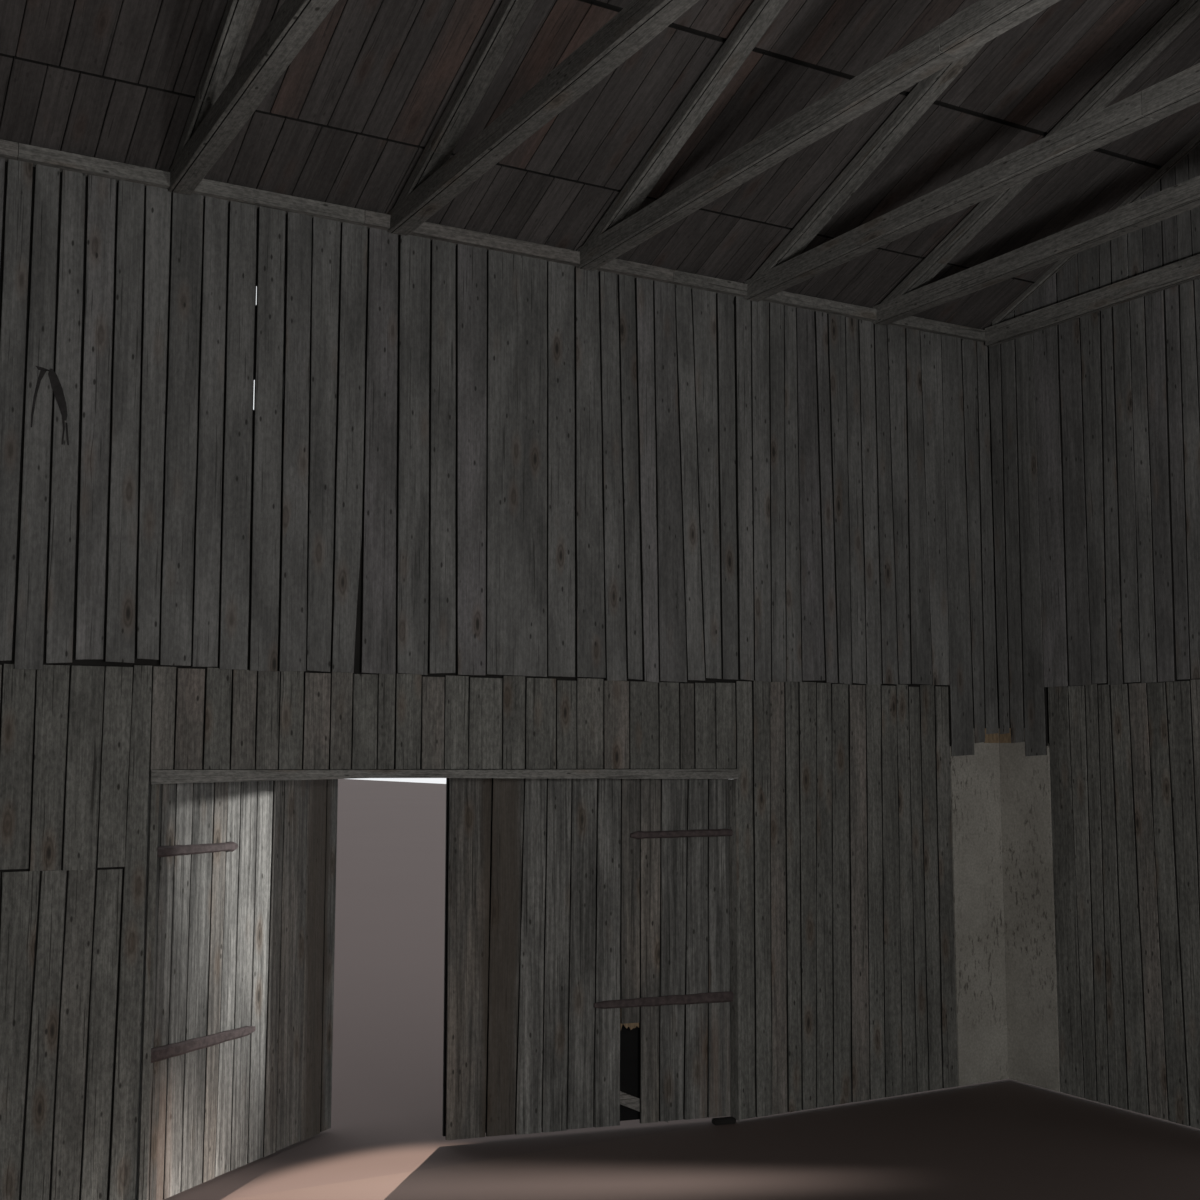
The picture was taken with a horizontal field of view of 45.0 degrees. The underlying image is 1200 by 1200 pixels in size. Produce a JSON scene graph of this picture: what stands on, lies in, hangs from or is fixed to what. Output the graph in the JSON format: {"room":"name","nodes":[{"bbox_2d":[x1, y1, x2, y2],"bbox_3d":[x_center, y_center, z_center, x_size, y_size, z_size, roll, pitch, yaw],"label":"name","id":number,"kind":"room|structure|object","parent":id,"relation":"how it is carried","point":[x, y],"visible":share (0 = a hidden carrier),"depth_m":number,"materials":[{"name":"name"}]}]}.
{"room":"farm building","nodes":[
{"label":"farm building","id":0,"kind":"room"},
{"bbox_2d":[0,158,1008,1199],"bbox_3d":[-1.583,0.463,8.263,10.650,5.538,0.084,3,-7,-30],"label":"wall","id":1,"kind":"structure","parent":0,"point":[473,508],"depth_m":8.79,"materials":[{"name":"wood"}]},
{"bbox_2d":[146,779,337,1199],"bbox_3d":[-2.079,2.117,8.486,0.134,2.304,1.791,-3,-6,23],"label":"door","id":2,"kind":"structure","parent":1,"relation":"in","point":[242,1036],"depth_m":8.38,"materials":[{"name":"wood"}]},
{"bbox_2d":[168,0,338,195],"bbox_3d":[0.630,-4.054,3.016,0.130,2.534,11.976,3,-7,-30],"label":"roof truss","id":3,"kind":"object","parent":1,"relation":"on","point":[225,100],"visible":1,"depth_m":7.10,"materials":[{"name":"grey wood"}]},
{"bbox_2d":[135,769,740,1199],"bbox_3d":[-0.765,2.137,8.578,3.803,2.272,0.140,3,-7,-30],"label":"trim","id":4,"kind":"structure","parent":1,"relation":"attached to","point":[156,777],"depth_m":8.29,"materials":[{"name":"grey wood"}]},
{"bbox_2d":[0,139,984,342],"bbox_3d":[-1.620,-2.274,8.479,10.517,0.080,0.092,3,-7,-30],"label":"wall plate beam","id":5,"kind":"structure","parent":1,"relation":"on","point":[87,165],"depth_m":8.81,"materials":[{"name":"grey wood"}]},
{"bbox_2d":[387,0,698,235],"bbox_3d":[1.754,-3.987,3.655,0.130,2.534,11.976,3,-7,-30],"label":"roof truss","id":6,"kind":"object","parent":1,"relation":"on","point":[436,179],"visible":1,"depth_m":7.43,"materials":[{"name":"grey wood"}]},
{"bbox_2d":[442,778,735,1139],"bbox_3d":[-0.041,2.203,9.240,1.903,2.319,0.160,2,-6,-19],"label":"door","id":7,"kind":"structure","parent":1,"relation":"in","point":[587,943],"depth_m":9.20,"materials":[{"name":"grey wood"}]},
{"bbox_2d":[577,0,1059,270],"bbox_3d":[2.875,-3.922,4.291,0.130,2.534,11.976,3,-7,-30],"label":"roof truss","id":8,"kind":"object","parent":1,"relation":"on","point":[620,230],"visible":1,"depth_m":7.73,"materials":[{"name":"grey wood"}]},
{"bbox_2d":[744,43,1199,301],"bbox_3d":[4.012,-3.855,4.937,0.130,2.534,11.976,3,-7,-30],"label":"roof truss","id":9,"kind":"object","parent":1,"relation":"on","point":[785,268],"visible":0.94,"depth_m":8.45,"materials":[{"name":"grey wood"}]},
{"bbox_2d":[873,0,1199,324],"bbox_3d":[5.002,-3.796,5.500,0.125,2.534,11.976,3,-7,-30],"label":"roof truss","id":10,"kind":"object","parent":1,"relation":"on","point":[911,297],"visible":0.9,"depth_m":9.01,"materials":[{"name":"grey wood"}]},
{"bbox_2d":[0,0,1199,329],"bbox_3d":[1.413,-4.043,3.464,11.058,2.620,12.675,3,-7,-30],"label":"ceiling","id":11,"kind":"structure","parent":0,"point":[352,116],"depth_m":8.30,"materials":[{"name":"wood"}]},
{"bbox_2d":[230,1079,1199,1199],"bbox_3d":[1.376,2.757,2.745,10.680,0.120,12.110,3,-7,-30],"label":"floor","id":12,"kind":"structure","parent":0,"point":[1010,1139],"depth_m":8.43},
{"bbox_2d":[988,133,1199,1128],"bbox_3d":[5.963,-1.048,5.795,0.174,8.078,12.050,3,-7,-30],"label":"wall","id":13,"kind":"structure","parent":0,"point":[1095,417],"depth_m":9.95,"materials":[{"name":"wood"}]},
{"bbox_2d":[985,254,1199,346],"bbox_3d":[5.907,-2.528,5.888,0.077,0.137,11.900,3,-7,-30],"label":"wooden beam","id":14,"kind":"structure","parent":13,"relation":"attached to","point":[1186,270],"depth_m":10.08,"materials":[{"name":"grey wood"}]},
{"label":"outside","id":15,"kind":"structure","parent":0,"visible":0},
{"bbox_2d":[163,779,1197,1199],"bbox_3d":[-171.530,6.832,39.739,342.000,0.596,360.000,3,-7,-30],"label":"ground","id":16,"kind":"structure","parent":15,"point":[387,1100],"depth_m":12.80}
]}

